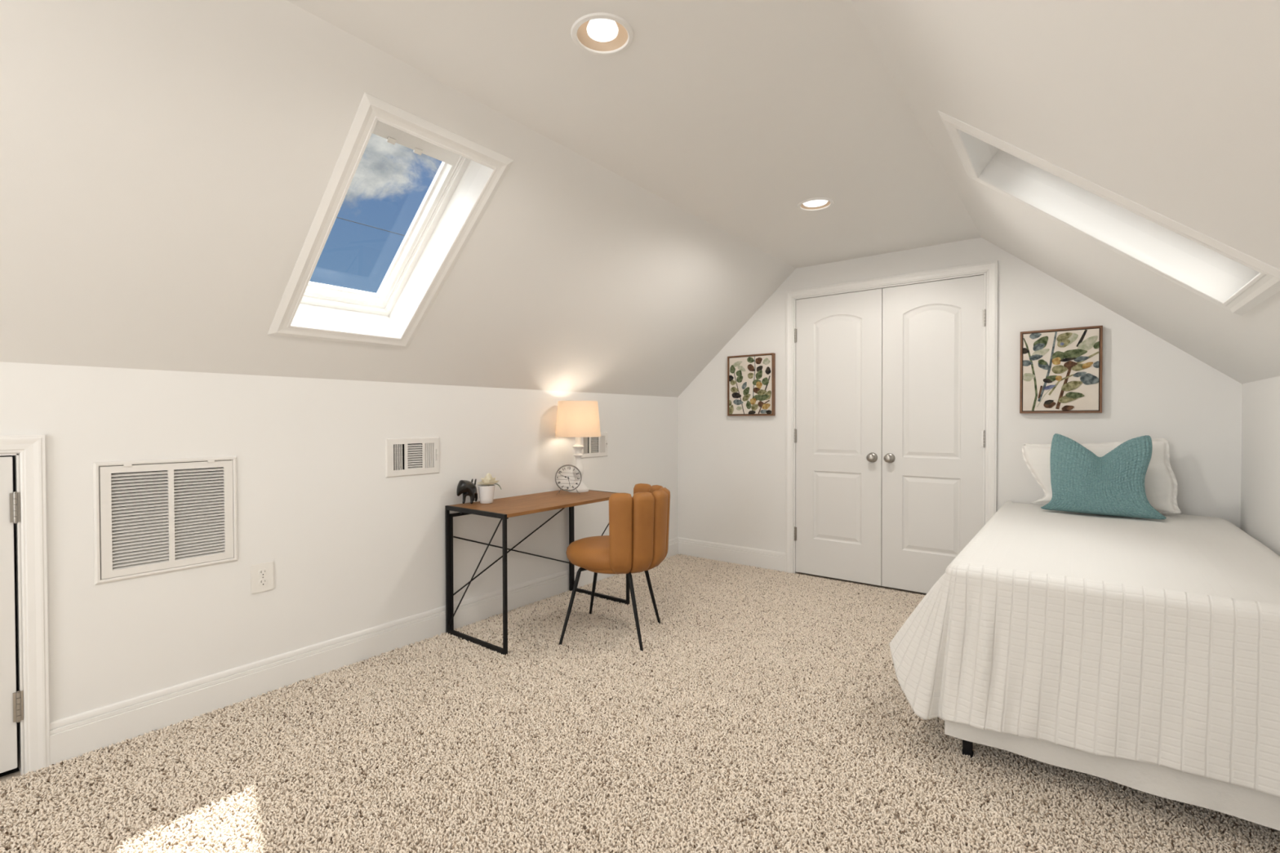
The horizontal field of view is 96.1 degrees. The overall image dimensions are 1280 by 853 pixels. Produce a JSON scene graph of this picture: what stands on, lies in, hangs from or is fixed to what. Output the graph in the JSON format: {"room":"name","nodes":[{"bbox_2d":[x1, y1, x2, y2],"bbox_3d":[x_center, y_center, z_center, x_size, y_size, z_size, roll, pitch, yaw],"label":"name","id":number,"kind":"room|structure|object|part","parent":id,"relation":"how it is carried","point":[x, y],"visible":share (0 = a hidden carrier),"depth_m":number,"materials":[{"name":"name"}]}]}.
{"room":"bedroom","nodes":[
{"label":"bedroom","id":0,"kind":"room"},
{"bbox_2d":[0,361,677,773],"bbox_3d":[-1.583,0.471,2.435,0.120,1.563,6.330,0,1,37],"label":"wall","id":1,"kind":"structure","parent":0,"point":[353,548],"depth_m":2.46,"materials":[{"name":"white paint"}]},
{"bbox_2d":[0,455,19,777],"bbox_3d":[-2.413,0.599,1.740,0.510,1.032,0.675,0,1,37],"label":"trim","id":2,"kind":"structure","parent":1,"relation":"attached to","point":[15,770],"depth_m":1.85,"materials":[{"name":"black"}]},
{"bbox_2d":[0,456,23,773],"bbox_3d":[-2.186,0.594,1.573,0.046,0.990,0.676,0,1,37],"label":"door","id":3,"kind":"structure","parent":1,"relation":"in","point":[11,710],"depth_m":1.81,"materials":[{"name":"white paint"}]},
{"bbox_2d":[0,434,49,775],"bbox_3d":[-2.219,0.574,1.592,0.138,1.086,0.801,0,1,37],"label":"trim","id":4,"kind":"structure","parent":1,"relation":"attached to","point":[31,449],"depth_m":1.84,"materials":[{"name":"white paint"}]},
{"bbox_2d":[98,459,231,567],"bbox_3d":[-1.863,0.328,2.227,0.288,0.393,0.399,0,1,37],"label":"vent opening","id":5,"kind":"structure","parent":1,"relation":"attached to","point":[228,460],"depth_m":2.35,"materials":[{"name":"black"}]},
{"bbox_2d":[93,455,237,584],"bbox_3d":[-1.740,0.329,2.135,0.026,0.420,0.422,0,1,37],"label":"air vent","id":6,"kind":"object","parent":1,"relation":"in","point":[106,571],"visible":1,"depth_m":2.11,"materials":[{"name":"white metal"}]},
{"bbox_2d":[250,560,274,594],"bbox_3d":[-1.553,0.622,2.371,0.008,0.120,0.084,0,1,37],"label":"power outlet","id":7,"kind":"object","parent":1,"relation":"attached to","point":[262,574],"visible":1,"depth_m":2.37,"materials":[{"name":"white plastic"}]},
{"bbox_2d":[257,568,267,576],"bbox_3d":[-1.552,0.602,2.370,0.004,0.029,0.034,0,1,37],"label":"receptacle","id":8,"kind":"object","parent":7,"relation":"attached to","point":[261,572],"depth_m":2.37,"materials":[{"name":"grey plastic"}]},
{"bbox_2d":[258,578,267,586],"bbox_3d":[-1.552,0.641,2.370,0.004,0.029,0.034,0,1,37],"label":"receptacle","id":9,"kind":"object","parent":7,"relation":"attached to","point":[262,582],"depth_m":2.37,"materials":[{"name":"grey plastic"}]},
{"bbox_2d":[49,537,678,764],"bbox_3d":[-1.565,1.034,2.354,0.015,0.144,6.210,0,1,37],"label":"baseboard","id":10,"kind":"structure","parent":1,"relation":"attached to","point":[74,735],"depth_m":2.38,"materials":[{"name":"white paint"}]},
{"bbox_2d":[385,436,439,477],"bbox_3d":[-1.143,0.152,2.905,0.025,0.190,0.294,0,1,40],"label":"air vent","id":11,"kind":"object","parent":1,"relation":"in","point":[429,445],"visible":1,"depth_m":2.90,"materials":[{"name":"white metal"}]},
{"bbox_2d":[587,437,598,453],"bbox_3d":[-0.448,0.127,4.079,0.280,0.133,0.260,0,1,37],"label":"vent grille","id":12,"kind":"structure","parent":1,"relation":"attached to","point":[588,437],"depth_m":4.16,"materials":[{"name":"black"}]},
{"bbox_2d":[580,431,608,457],"bbox_3d":[-0.321,0.127,3.979,0.025,0.173,0.294,0,1,40],"label":"air vent","id":13,"kind":"object","parent":1,"relation":"in","point":[602,443],"visible":0.83,"depth_m":3.99,"materials":[{"name":"white metal"}]},
{"bbox_2d":[0,0,795,397],"bbox_3d":[-1.188,-0.715,2.053,1.176,1.057,6.230,0,1,37],"label":"ceiling","id":14,"kind":"structure","parent":0,"point":[166,166],"depth_m":1.86,"materials":[{"name":"white paint"}]},
{"bbox_2d":[267,92,513,348],"bbox_3d":[-1.031,-0.791,2.276,0.926,0.867,0.582,0,1,37],"label":"window","id":15,"kind":"structure","parent":14,"relation":"attached to","point":[457,153],"depth_m":2.32,"materials":[{"name":"white paint"}]},
{"bbox_3d":[-1.067,-0.837,2.302,0.668,0.598,0.420,0,1,37],"label":"sash","id":16,"kind":"part","parent":15,"relation":"part of","materials":[{"name":"white paint"}]},
{"bbox_3d":[-1.053,-0.819,2.292,0.698,0.620,0.472,0,1,37],"label":"frame","id":17,"kind":"part","parent":15,"relation":"part of","materials":[{"name":"white paint"}]},
{"bbox_3d":[-0.840,-1.074,2.125,0.084,0.079,0.388,0,1,37],"label":"blind rail","id":18,"kind":"part","parent":15,"relation":"part of","materials":[{"name":"white paint"}]},
{"bbox_2d":[286,0,981,268],"bbox_3d":[-0.290,-1.157,1.359,1.203,0.100,6.230,0,1,37],"label":"ceiling","id":19,"kind":"structure","parent":0,"point":[735,114],"depth_m":1.98,"materials":[{"name":"white paint"}]},
{"bbox_2d":[570,12,634,55],"bbox_3d":[-0.106,-1.150,1.631,0.179,0.091,0.179,0,1,37],"label":"recessed light","id":20,"kind":"object","parent":19,"relation":"in","point":[599,33],"visible":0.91,"depth_m":1.64,"materials":[{"name":"white paint"}]},
{"bbox_3d":[-0.106,-1.153,1.631,0.090,0.084,0.090,0,1,37],"label":"bulb","id":21,"kind":"part","parent":20,"relation":"part of","materials":[{"name":"white glass"}]},
{"bbox_2d":[796,197,834,211],"bbox_3d":[0.890,-1.132,2.922,0.179,0.018,0.179,0,1,37],"label":"recessed light","id":22,"kind":"object","parent":19,"relation":"in","point":[814,204],"visible":0.95,"depth_m":2.93,"materials":[{"name":"white paint"}]},
{"bbox_3d":[0.890,-1.135,2.922,0.124,0.010,0.124,0,1,37],"label":"bulb","id":23,"kind":"part","parent":22,"relation":"part of","materials":[{"name":"white glass"}]},
{"bbox_2d":[0,572,1276,852],"bbox_3d":[-0.247,1.189,1.378,3.597,0.148,6.460,0,1,37],"label":"floor","id":24,"kind":"structure","parent":0,"point":[17,774],"depth_m":1.73,"materials":[{"name":"beige carpet"}]},
{"bbox_2d":[0,553,1279,852],"bbox_3d":[0.375,1.097,2.189,3.284,0.014,4.100,0,1,37],"label":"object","id":25,"kind":"structure","parent":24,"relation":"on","point":[701,578],"depth_m":1.90,"materials":[{"name":"beige carpet"}]},
{"bbox_2d":[444,488,629,655],"bbox_3d":[-0.544,0.750,3.265,0.480,0.676,0.955,0,1,37],"label":"desk","id":26,"kind":"object","parent":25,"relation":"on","point":[504,508],"visible":0.87,"depth_m":3.04,"materials":[{"name":"brown wood"}]},
{"bbox_3d":[-0.726,0.465,3.400,0.016,0.017,0.915,0,1,37],"label":"rail","id":27,"kind":"part","parent":26,"relation":"part of","materials":[{"name":"black"}]},
{"bbox_2d":[456,478,477,503],"bbox_3d":[-0.914,0.347,3.083,0.077,0.129,0.142,0,1,24],"label":"animal figurine","id":28,"kind":"object","parent":26,"relation":"on","point":[465,487],"visible":1,"depth_m":3.05,"materials":[{"name":"black ceramic"}]},
{"bbox_3d":[-0.829,0.756,2.893,0.480,0.676,0.016,0,1,37],"label":"frame","id":29,"kind":"part","parent":26,"relation":"part of","materials":[{"name":"black metal"}]},
{"bbox_2d":[476,473,502,503],"bbox_3d":[-0.824,0.334,3.130,0.120,0.163,0.121,0,1,37],"label":"flower pot","id":30,"kind":"object","parent":26,"relation":"on","point":[486,488],"visible":1,"depth_m":3.10,"materials":[{"name":"white ceramic"}]},
{"bbox_3d":[-0.835,0.368,3.129,0.091,0.096,0.091,0,1,37],"label":"pot","id":31,"kind":"part","parent":30,"relation":"part of","materials":[{"name":"white ceramic"}]},
{"bbox_2d":[555,464,582,493],"bbox_3d":[-0.434,0.321,3.487,0.161,0.178,0.047,0,1,-7],"label":"desk clock","id":32,"kind":"object","parent":26,"relation":"on","point":[580,477],"visible":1,"depth_m":3.48,"materials":[{"name":"silver metal"}]},
{"bbox_2d":[555,400,600,492],"bbox_3d":[-0.389,0.125,3.621,0.286,0.567,0.286,0,1,37],"label":"table lamp","id":33,"kind":"object","parent":26,"relation":"on","point":[577,420],"visible":0.94,"depth_m":3.52,"materials":[{"name":"white paint"}]},
{"bbox_3d":[-0.390,-0.048,3.619,0.286,0.222,0.286,0,1,37],"label":"lamp shade","id":34,"kind":"part","parent":33,"relation":"part of","materials":[{"name":"fabric"}]},
{"bbox_3d":[-0.259,0.745,3.638,0.480,0.676,0.016,0,1,37],"label":"frame","id":35,"kind":"part","parent":26,"relation":"part of","materials":[{"name":"black"}]},
{"bbox_2d":[559,483,670,650],"bbox_3d":[-0.117,0.707,3.032,0.552,0.772,0.497,0,1,17],"label":"accent chair","id":36,"kind":"object","parent":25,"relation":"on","point":[637,541],"visible":1,"depth_m":2.83,"materials":[{"name":"orange leather"}]},
{"bbox_3d":[-0.336,0.908,2.921,0.176,0.373,0.024,-1,1,-35],"label":"leg","id":37,"kind":"part","parent":36,"relation":"part of","materials":[{"name":"black metal"}]},
{"bbox_3d":[-0.149,0.664,3.039,0.479,0.124,0.444,0,1,37],"label":"seat","id":38,"kind":"part","parent":36,"relation":"part of","materials":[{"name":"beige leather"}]},
{"bbox_3d":[-0.253,0.903,3.246,0.022,0.373,0.187,0,1,-27],"label":"leg","id":39,"kind":"part","parent":36,"relation":"part of","materials":[{"name":"black metal"}]},
{"bbox_3d":[-0.129,0.724,3.034,0.380,0.033,0.380,0,1,37],"label":"seat","id":40,"kind":"part","parent":36,"relation":"part of","materials":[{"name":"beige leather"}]},
{"bbox_3d":[-0.035,0.908,2.852,0.025,0.373,0.155,-1,1,-34],"label":"leg","id":41,"kind":"part","parent":36,"relation":"part of","materials":[{"name":"black metal"}]},
{"bbox_3d":[0.044,0.904,3.149,0.152,0.373,0.023,-1,1,-28],"label":"leg","id":42,"kind":"part","parent":36,"relation":"part of","materials":[{"name":"black metal"}]},
{"bbox_2d":[944,720,1279,831],"bbox_3d":[1.950,0.779,2.364,0.959,0.631,1.863,0,1,37],"label":"bed","id":43,"kind":"object","parent":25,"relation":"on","point":[1258,807],"visible":0.16,"depth_m":1.61,"materials":[{"name":"white fabric"}]},
{"bbox_3d":[1.100,1.013,1.931,0.034,0.179,0.034,0,1,37],"label":"leg","id":44,"kind":"part","parent":43,"relation":"part of","materials":[{"name":"black"}]},
{"bbox_2d":[888,501,1279,797],"bbox_3d":[1.856,0.706,2.388,1.159,0.524,1.880,0,1,37],"label":"quilt","id":45,"kind":"object","parent":43,"relation":"on","point":[1155,642],"visible":0.96,"depth_m":1.72,"materials":[{"name":"white fabric"}]},
{"bbox_2d":[1022,438,1181,513],"bbox_3d":[2.404,0.241,3.039,0.657,0.364,0.158,0,1,37],"label":"bed pillow","id":46,"kind":"object","parent":45,"relation":"on","point":[1161,486],"visible":0.39,"depth_m":2.90,"materials":[{"name":"white fabric"}]},
{"bbox_2d":[1040,433,1166,519],"bbox_3d":[2.290,0.238,2.864,0.483,0.398,0.219,0,1,37],"label":"throw pillow","id":47,"kind":"object","parent":45,"relation":"on","point":[1082,482],"visible":1,"depth_m":2.83,"materials":[{"name":"teal fabric"}]},
{"bbox_2d":[677,237,1242,552],"bbox_3d":[1.660,-0.002,3.855,3.497,2.460,0.120,0,1,37],"label":"wall","id":48,"kind":"structure","parent":0,"point":[731,469],"depth_m":3.38,"materials":[{"name":"white paint"}]},
{"bbox_2d":[678,537,785,572],"bbox_3d":[1.621,1.009,3.815,3.297,0.144,0.015,0,1,37],"label":"baseboard","id":49,"kind":"structure","parent":48,"relation":"attached to","point":[766,559],"depth_m":4.49,"materials":[{"name":"white paint"}]},
{"bbox_2d":[727,352,775,416],"bbox_3d":[0.843,-0.313,4.377,0.382,0.463,0.037,0,1,37],"label":"framed print","id":50,"kind":"object","parent":48,"relation":"attached to","point":[751,379],"visible":1,"depth_m":4.36,"materials":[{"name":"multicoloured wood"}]},
{"bbox_2d":[794,288,882,586],"bbox_3d":[1.358,0.073,4.000,0.605,1.980,0.096,0,1,37],"label":"door","id":51,"kind":"structure","parent":48,"relation":"in","point":[838,338],"depth_m":4.00,"materials":[{"name":"white paint"}]},
{"bbox_3d":[1.542,0.208,3.839,0.066,0.066,0.061,0,1,37],"label":"knob","id":52,"kind":"part","parent":51,"relation":"part of","materials":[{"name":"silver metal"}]},
{"bbox_2d":[785,260,998,573],"bbox_3d":[1.631,0.047,3.867,1.322,2.065,0.138,0,1,37],"label":"trim","id":53,"kind":"structure","parent":48,"relation":"attached to","point":[991,268],"depth_m":3.67,"materials":[{"name":"white paint"}]},
{"bbox_2d":[881,275,986,593],"bbox_3d":[1.835,0.076,3.634,0.592,1.980,0.096,0,1,37],"label":"door","id":54,"kind":"structure","parent":48,"relation":"in","point":[934,437],"depth_m":3.65,"materials":[{"name":"white paint"}]},
{"bbox_3d":[1.629,0.209,3.772,0.066,0.066,0.061,0,1,37],"label":"knob","id":55,"kind":"part","parent":54,"relation":"part of","materials":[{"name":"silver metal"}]},
{"bbox_2d":[1019,325,1102,413],"bbox_3d":[2.350,-0.310,3.222,0.371,0.470,0.037,0,1,37],"label":"framed print","id":56,"kind":"object","parent":48,"relation":"attached to","point":[1060,370],"visible":1,"depth_m":3.21,"materials":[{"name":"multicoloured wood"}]},
{"bbox_2d":[851,0,1279,383],"bbox_3d":[0.638,-0.693,0.654,1.249,1.076,6.230,0,1,37],"label":"ceiling","id":57,"kind":"structure","parent":0,"point":[1171,108],"depth_m":1.33,"materials":[{"name":"white paint"}]},
{"bbox_2d":[937,110,1279,315],"bbox_3d":[1.532,-0.795,1.826,0.951,0.866,0.620,0,1,37],"label":"window","id":58,"kind":"structure","parent":57,"relation":"attached to","point":[1215,285],"depth_m":1.95,"materials":[{"name":"white paint"}]},
{"bbox_2d":[1240,376,1279,555],"bbox_3d":[1.129,0.501,0.358,0.120,1.545,6.330,0,1,37],"label":"wall","id":59,"kind":"structure","parent":0,"point":[1260,399],"depth_m":2.50,"materials":[{"name":"white paint"}]}
]}

